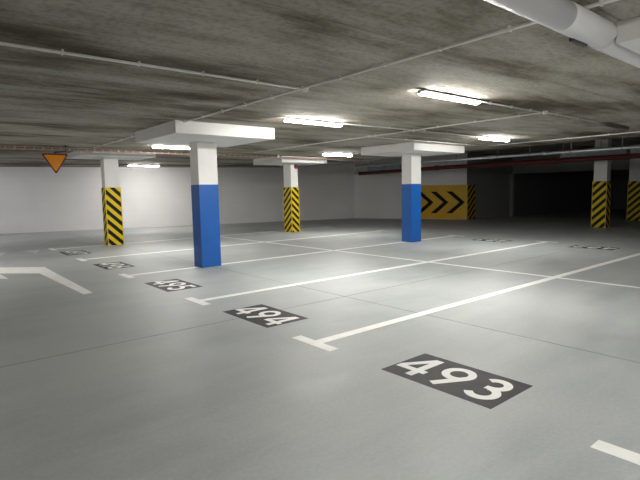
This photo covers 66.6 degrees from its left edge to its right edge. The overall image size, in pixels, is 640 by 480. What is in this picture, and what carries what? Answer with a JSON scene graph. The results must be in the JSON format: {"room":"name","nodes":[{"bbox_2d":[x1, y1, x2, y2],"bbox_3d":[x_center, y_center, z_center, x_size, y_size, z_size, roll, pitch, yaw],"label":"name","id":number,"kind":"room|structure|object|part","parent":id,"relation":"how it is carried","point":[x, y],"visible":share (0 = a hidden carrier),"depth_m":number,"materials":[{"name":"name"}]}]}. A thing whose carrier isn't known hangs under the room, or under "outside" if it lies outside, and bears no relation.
{"room":"parking garage","nodes":[
{"label":"parking garage","id":0,"kind":"room"},
{"bbox_2d":[0,161,354,233],"bbox_3d":[-9.349,-1.965,20.432,24.510,3.050,0.200,-4,6,-24],"label":"wall","id":1,"kind":"structure","parent":0,"point":[32,199],"depth_m":21.28,"materials":[{"name":"white paint"}]},
{"bbox_2d":[0,209,639,479],"bbox_3d":[5.618,-0.041,14.655,40.200,0.201,36.700,-6,7,-39],"label":"floor","id":2,"kind":"structure","parent":0,"point":[127,378],"depth_m":4.28,"materials":[{"name":"grey concrete"}]},
{"bbox_2d":[0,267,92,293],"bbox_3d":[-5.465,0.632,8.991,5.504,0.003,1.432,2,6,29],"label":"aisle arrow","id":3,"kind":"object","parent":2,"relation":"on","point":[44,271],"visible":1,"depth_m":9.08,"materials":[{"name":"white paint"}]},
{"bbox_2d":[59,250,89,254],"bbox_3d":[-6.168,0.319,12.267,0.557,0.005,0.962,-6,7,-39],"label":"bay number","id":4,"kind":"object","parent":2,"relation":"on","point":[77,252],"visible":1,"depth_m":12.26,"materials":[{"name":"grey paint"}]},
{"bbox_2d":[66,151,155,245],"bbox_3d":[-5.873,-1.151,13.867,2.000,2.600,1.450,-6,7,-39],"label":"concrete column","id":5,"kind":"structure","parent":2,"relation":"on","point":[111,189],"depth_m":13.80,"materials":[{"name":"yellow paint"}]},
{"bbox_3d":[-5.897,-2.378,13.745,2.000,0.135,1.450,-6,7,-39],"label":"drop panel","id":6,"kind":"part","parent":5,"relation":"part of","materials":[{"name":"white paint"}]},
{"bbox_2d":[92,262,134,269],"bbox_3d":[-4.196,0.516,9.908,0.557,0.005,0.962,-6,7,-39],"label":"bay number","id":7,"kind":"object","parent":2,"relation":"on","point":[113,265],"visible":1,"depth_m":9.87,"materials":[{"name":"grey paint"}]},
{"bbox_2d":[145,279,202,291],"bbox_3d":[-2.316,0.704,7.659,0.557,0.005,0.962,-6,7,-39],"label":"bay number","id":8,"kind":"object","parent":2,"relation":"on","point":[173,284],"visible":1,"depth_m":7.62,"materials":[{"name":"grey paint"}]},
{"bbox_2d":[49,227,324,249],"bbox_3d":[-3.441,-0.132,16.281,9.966,0.004,0.566,-6,7,-39],"label":"bay","id":9,"kind":"object","parent":2,"relation":"on","point":[321,227],"visible":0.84,"depth_m":14.94,"materials":[{"name":"white paint"}]},
{"bbox_2d":[135,120,274,267],"bbox_3d":[-2.144,-0.760,9.221,1.920,2.600,1.850,-6,7,-39],"label":"concrete column","id":10,"kind":"structure","parent":2,"relation":"on","point":[202,138],"depth_m":9.25,"materials":[{"name":"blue paint"}]},
{"bbox_3d":[-2.167,-1.951,9.102,1.920,0.205,1.850,-6,7,-39],"label":"drop panel","id":11,"kind":"part","parent":10,"relation":"part of","materials":[{"name":"white paint"}]},
{"bbox_2d":[77,230,382,260],"bbox_3d":[-1.560,0.057,14.031,9.966,0.004,0.566,-6,7,-39],"label":"bay","id":12,"kind":"object","parent":2,"relation":"on","point":[80,259],"visible":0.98,"depth_m":12.49,"materials":[{"name":"white paint"}]},
{"bbox_2d":[223,304,307,327],"bbox_3d":[-0.650,0.871,5.667,0.557,0.005,0.962,-6,7,-39],"label":"bay number","id":13,"kind":"object","parent":2,"relation":"on","point":[262,315],"visible":1,"depth_m":5.62,"materials":[{"name":"grey paint"}]},
{"bbox_2d":[118,235,457,277],"bbox_3d":[0.365,0.249,11.729,9.966,0.004,0.566,-6,7,-39],"label":"bay","id":14,"kind":"object","parent":2,"relation":"on","point":[124,274],"visible":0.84,"depth_m":10.36,"materials":[{"name":"white paint"}]},
{"bbox_2d":[253,156,326,231],"bbox_3d":[-1.041,-1.596,17.414,1.960,2.600,1.750,-6,7,-39],"label":"concrete column","id":15,"kind":"structure","parent":2,"relation":"on","point":[290,189],"depth_m":17.18,"materials":[{"name":"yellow paint"}]},
{"bbox_3d":[-1.064,-2.790,17.295,1.960,0.200,1.750,-6,7,-39],"label":"drop panel","id":16,"kind":"part","parent":15,"relation":"part of","materials":[{"name":"white paint"}]},
{"bbox_2d":[184,241,557,304],"bbox_3d":[2.153,0.428,9.590,9.966,0.004,0.566,-6,7,-39],"label":"bay","id":17,"kind":"object","parent":2,"relation":"on","point":[201,301],"visible":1,"depth_m":7.87,"materials":[{"name":"white paint"}]},
{"bbox_2d":[361,141,464,241],"bbox_3d":[2.552,-1.266,13.412,2.140,2.600,1.840,-6,7,-39],"label":"concrete column","id":18,"kind":"structure","parent":2,"relation":"on","point":[411,153],"depth_m":13.15,"materials":[{"name":"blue paint"}]},
{"bbox_3d":[2.529,-2.452,13.294,2.140,0.215,1.840,-6,7,-39],"label":"drop panel","id":19,"kind":"part","parent":18,"relation":"part of","materials":[{"name":"white paint"}]},
{"bbox_2d":[220,236,639,287],"bbox_3d":[4.262,0.645,7.014,0.085,0.003,24.250,-6,7,-39],"label":"divider","id":20,"kind":"object","parent":2,"relation":"on","point":[220,236],"visible":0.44,"depth_m":8.79,"materials":[{"name":"white paint"}]},
{"bbox_2d":[382,353,531,408],"bbox_3d":[1.007,1.037,3.685,0.557,0.005,0.962,-6,7,-39],"label":"bay number","id":21,"kind":"object","parent":2,"relation":"on","point":[483,388],"visible":1,"depth_m":3.62,"materials":[{"name":"grey paint"}]},
{"bbox_2d":[292,253,639,351],"bbox_3d":[3.729,0.586,7.706,9.966,0.004,0.566,-6,7,-39],"label":"bay","id":22,"kind":"object","parent":2,"relation":"on","point":[319,343],"visible":1,"depth_m":5.58,"materials":[{"name":"white paint"}]},
{"bbox_2d":[474,238,511,241],"bbox_3d":[4.695,0.008,13.325,0.557,0.005,0.962,-6,7,-39],"label":"bay number","id":23,"kind":"object","parent":2,"relation":"on","point":[481,239],"visible":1,"depth_m":13.28,"materials":[{"name":"grey paint"}]},
{"bbox_2d":[570,245,619,249],"bbox_3d":[6.366,0.175,11.327,0.557,0.005,0.962,-6,7,-39],"label":"bay number","id":24,"kind":"object","parent":2,"relation":"on","point":[575,246],"visible":1,"depth_m":11.30,"materials":[{"name":"grey paint"}]},
{"bbox_2d":[591,139,611,227],"bbox_3d":[9.667,-1.955,16.711,0.362,3.050,0.462,-6,7,-39],"label":"concrete column","id":25,"kind":"structure","parent":2,"relation":"on","point":[601,185],"depth_m":16.60,"materials":[{"name":"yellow paint"}]},
{"bbox_2d":[590,440,639,464],"bbox_3d":[5.482,0.761,5.609,9.966,0.004,0.566,-6,7,-39],"label":"bay","id":26,"kind":"object","parent":2,"relation":"on","point":[605,447],"visible":1,"depth_m":2.60,"materials":[{"name":"white paint"}]},
{"bbox_2d":[626,144,639,220],"bbox_3d":[12.867,-2.322,19.800,0.362,3.050,0.502,-6,7,-39],"label":"concrete column","id":27,"kind":"structure","parent":2,"relation":"on","point":[633,195],"depth_m":19.73,"materials":[{"name":"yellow paint"}]},
{"bbox_2d":[0,0,639,167],"bbox_3d":[5.561,-3.075,14.353,40.200,0.700,36.700,-6,7,-39],"label":"ceiling","id":28,"kind":"structure","parent":0,"point":[53,100],"depth_m":5.02,"materials":[{"name":"concrete"}]},
{"bbox_2d":[42,145,67,172],"bbox_3d":[-6.144,-1.871,11.298,0.550,0.649,0.086,-6,7,-39],"label":"warning sign","id":29,"kind":"object","parent":28,"relation":"hanging from","point":[55,161],"visible":1,"depth_m":11.28,"materials":[{"name":"metal"}]},
{"bbox_2d":[0,162,279,166],"bbox_3d":[-8.583,-2.674,17.088,15.769,0.106,0.138,-4,6,-29],"label":"pipe","id":30,"kind":"object","parent":28,"relation":"hanging from","point":[71,163],"visible":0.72,"depth_m":18.12,"materials":[{"name":"white metal"}]},
{"bbox_2d":[0,42,299,88],"bbox_3d":[-2.235,-1.508,3.827,5.200,0.040,0.035,-6,7,-39],"label":"conduit","id":31,"kind":"object","parent":28,"relation":"attached to","point":[62,52],"visible":1,"depth_m":4.32,"materials":[{"name":"grey metal"}]},
{"bbox_2d":[151,145,189,148],"bbox_3d":[-3.527,-2.279,11.980,1.244,0.072,0.108,-6,7,-39],"label":"ceiling light","id":32,"kind":"object","parent":28,"relation":"attached to","point":[153,146],"visible":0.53,"depth_m":11.85,"materials":[{"name":"white plastic"}]},
{"bbox_2d":[0,146,368,160],"bbox_3d":[-4.513,-2.341,12.927,16.400,0.098,0.228,-6,7,-39],"label":"cable tray","id":33,"kind":"object","parent":28,"relation":"hanging from","point":[24,148],"visible":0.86,"depth_m":12.92,"materials":[{"name":"metal"}]},
{"bbox_2d":[0,146,362,160],"bbox_3d":[-4.583,-2.301,12.774,15.990,0.030,0.052,-6,7,-39],"label":"cable","id":34,"kind":"object","parent":33,"relation":"in","point":[0,146],"visible":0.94,"depth_m":12.79,"materials":[{"name":"metal"}]},
{"bbox_2d":[10,148,352,160],"bbox_3d":[-4.672,-2.310,12.880,15.990,0.030,0.053,-6,7,-39],"label":"cable","id":35,"kind":"object","parent":33,"relation":"in","point":[10,148],"visible":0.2,"depth_m":12.60,"materials":[{"name":"grey metal"}]},
{"bbox_2d":[283,118,342,126],"bbox_3d":[-0.098,-1.956,8.082,1.244,0.072,0.108,-6,7,-39],"label":"ceiling light","id":36,"kind":"object","parent":28,"relation":"attached to","point":[295,120],"visible":1,"depth_m":8.00,"materials":[{"name":"white plastic"}]},
{"bbox_2d":[322,153,351,155],"bbox_3d":[0.551,-2.692,15.355,1.244,0.072,0.108,-6,7,-39],"label":"ceiling light","id":37,"kind":"object","parent":28,"relation":"attached to","point":[322,153],"visible":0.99,"depth_m":15.29,"materials":[{"name":"white plastic"}]},
{"bbox_2d":[323,154,351,155],"bbox_3d":[0.552,-2.672,15.357,1.200,0.032,0.108,-6,7,-39],"label":"diffuser","id":38,"kind":"object","parent":37,"relation":"attached to","point":[323,154],"depth_m":15.34,"materials":[{"name":"white plastic"}]},
{"bbox_2d":[93,0,618,147],"bbox_3d":[1.632,-1.528,3.294,0.035,0.040,22.200,-6,7,-39],"label":"conduit","id":39,"kind":"object","parent":28,"relation":"attached to","point":[600,3],"visible":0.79,"depth_m":4.36,"materials":[{"name":"grey metal"}]},
{"bbox_2d":[367,160,401,170],"bbox_3d":[3.056,-3.579,22.470,0.390,0.710,2.040,-6,7,-39],"label":"ventilation duct","id":40,"kind":"object","parent":28,"relation":"hanging from","point":[392,167],"visible":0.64,"depth_m":22.35,"materials":[{"name":"silver metal"}]},
{"bbox_2d":[254,112,541,152],"bbox_3d":[0.795,-2.256,10.776,0.036,0.041,8.380,-6,7,-39],"label":"conduit","id":41,"kind":"object","parent":28,"relation":"attached to","point":[518,115],"visible":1,"depth_m":9.48,"materials":[{"name":"grey metal"}]},
{"bbox_2d":[344,123,475,136],"bbox_3d":[1.951,-2.167,9.638,3.921,0.037,0.055,-6,7,-39],"label":"conduit","id":42,"kind":"object","parent":28,"relation":"attached to","point":[344,123],"visible":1,"depth_m":9.35,"materials":[{"name":"grey metal"}]},
{"bbox_2d":[372,136,483,146],"bbox_3d":[2.787,-2.409,11.941,4.470,0.043,0.038,-6,7,-40],"label":"conduit","id":43,"kind":"object","parent":28,"relation":"attached to","point":[373,136],"visible":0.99,"depth_m":11.66,"materials":[{"name":"grey metal"}]},
{"bbox_2d":[417,90,480,104],"bbox_3d":[1.639,-1.792,6.113,1.244,0.072,0.108,-6,7,-39],"label":"ceiling light","id":44,"kind":"object","parent":28,"relation":"attached to","point":[428,93],"visible":1,"depth_m":6.02,"materials":[{"name":"white plastic"}]},
{"bbox_2d":[478,136,509,141],"bbox_3d":[4.080,-2.363,11.384,1.244,0.072,0.108,-6,7,-39],"label":"ceiling light","id":45,"kind":"object","parent":28,"relation":"attached to","point":[484,137],"visible":1,"depth_m":11.30,"materials":[{"name":"white plastic"}]},
{"bbox_2d":[480,138,508,141],"bbox_3d":[4.080,-2.343,11.386,1.200,0.032,0.108,-6,7,-39],"label":"diffuser","id":46,"kind":"object","parent":45,"relation":"attached to","point":[495,139],"depth_m":11.40,"materials":[{"name":"white plastic"}]},
{"bbox_2d":[356,138,639,166],"bbox_3d":[9.637,-2.545,10.752,0.112,0.695,25.300,-6,7,-39],"label":"pipe","id":47,"kind":"object","parent":28,"relation":"hanging from","point":[622,147],"visible":0.79,"depth_m":14.82,"materials":[{"name":"metal"}]},
{"bbox_2d":[358,140,639,174],"bbox_3d":[10.969,-2.779,13.675,0.210,0.859,28.101,-6,7,-39],"label":"pipe","id":48,"kind":"object","parent":28,"relation":"hanging from","point":[632,155],"visible":0.86,"depth_m":17.79,"materials":[{"name":"metal"}]},
{"bbox_2d":[481,101,542,112],"bbox_3d":[2.785,-1.923,7.033,1.710,0.037,0.032,-6,7,-39],"label":"conduit","id":49,"kind":"object","parent":28,"relation":"attached to","point":[490,102],"visible":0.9,"depth_m":7.00,"materials":[{"name":"grey metal"}]},
{"bbox_2d":[484,0,639,67],"bbox_3d":[1.728,-1.428,3.218,16.500,0.228,0.209,-6,7,-39],"label":"drain pipe","id":50,"kind":"object","parent":28,"relation":"hanging from","point":[584,27],"visible":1,"depth_m":3.01,"materials":[{"name":"grey plastic"}]},
{"bbox_2d":[554,0,616,47],"bbox_3d":[1.745,-1.412,3.216,0.640,0.182,0.182,-6,7,-39],"label":"socket","id":51,"kind":"object","parent":50,"relation":"attached to","point":[588,28],"depth_m":3.15,"materials":[{"name":"white plastic"}]},
{"bbox_2d":[616,16,639,53],"bbox_3d":[3.630,-0.290,3.403,1.920,2.600,2.250,-6,7,-39],"label":"concrete column","id":52,"kind":"structure","parent":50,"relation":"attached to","point":[628,30],"depth_m":3.49,"materials":[{"name":"white paint"}]},
{"bbox_2d":[484,131,639,146],"bbox_3d":[7.735,-2.266,9.563,0.038,0.043,10.080,-6,7,-39],"label":"conduit","id":53,"kind":"object","parent":28,"relation":"attached to","point":[635,131],"visible":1,"depth_m":11.68,"materials":[{"name":"grey metal"}]},
{"bbox_2d":[548,112,598,122],"bbox_3d":[4.300,-2.075,8.251,2.050,0.033,0.028,-6,7,-39],"label":"conduit","id":54,"kind":"object","parent":28,"relation":"attached to","point":[548,112],"visible":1,"depth_m":8.20,"materials":[{"name":"grey metal"}]},
{"bbox_2d":[560,144,629,157],"bbox_3d":[9.286,-3.144,16.514,0.320,0.630,2.090,-6,7,-39],"label":"ventilation duct","id":55,"kind":"object","parent":28,"relation":"hanging from","point":[624,151],"visible":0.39,"depth_m":16.36,"materials":[{"name":"grey metal"}]},
{"bbox_2d":[600,123,628,129],"bbox_3d":[5.703,-2.198,9.412,1.244,0.072,0.108,-6,7,-39],"label":"ceiling light","id":56,"kind":"object","parent":28,"relation":"attached to","point":[601,124],"visible":1,"depth_m":9.30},
{"bbox_2d":[354,153,466,219],"bbox_3d":[4.308,-2.567,23.887,5.763,3.050,0.200,2,7,31],"label":"wall","id":57,"kind":"structure","parent":0,"point":[375,195],"depth_m":24.30,"materials":[{"name":"white paint"}]},
{"bbox_2d":[421,185,466,218],"bbox_3d":[5.546,-1.798,23.097,2.756,1.590,0.032,2,7,31],"label":"board","id":58,"kind":"object","parent":57,"relation":"attached to","point":[437,201],"visible":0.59,"depth_m":22.92,"materials":[{"name":"yellow paint"}]},
{"bbox_2d":[467,153,512,219],"bbox_3d":[8.100,-2.592,23.418,3.483,3.050,0.229,-5,7,-35],"label":"wall","id":59,"kind":"structure","parent":0,"point":[492,184],"depth_m":23.35,"materials":[{"name":"paint"}]},
{"bbox_2d":[467,185,474,218],"bbox_3d":[6.995,-1.767,22.557,0.565,1.580,0.030,-5,7,-35],"label":"panel","id":60,"kind":"object","parent":59,"relation":"attached to","point":[470,188],"visible":1,"depth_m":22.54,"materials":[{"name":"yellow paint"}]},
{"bbox_2d":[509,174,514,215],"bbox_3d":[9.572,-2.231,24.256,0.180,2.110,0.160,-6,7,-39],"label":"trim","id":61,"kind":"structure","parent":59,"relation":"attached to","point":[512,176],"depth_m":24.19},
{"bbox_2d":[514,170,612,215],"bbox_3d":[13.871,-3.093,27.354,10.566,3.050,0.229,-5,7,-34],"label":"wall","id":62,"kind":"structure","parent":0,"point":[551,192],"depth_m":26.48,"materials":[{"name":"grey paint"}]},
{"bbox_2d":[512,154,629,173],"bbox_3d":[17.092,-3.026,15.411,0.250,0.940,23.550,-6,7,-39],"label":"lintel","id":63,"kind":"object","parent":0,"point":[624,163],"depth_m":22.57,"materials":[{"name":"grey concrete"}]},
{"bbox_2d":[612,169,628,208],"bbox_3d":[25.340,-2.742,21.645,0.200,3.050,22.500,-6,7,-39],"label":"wall","id":64,"kind":"structure","parent":0,"point":[620,177],"depth_m":29.84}
]}

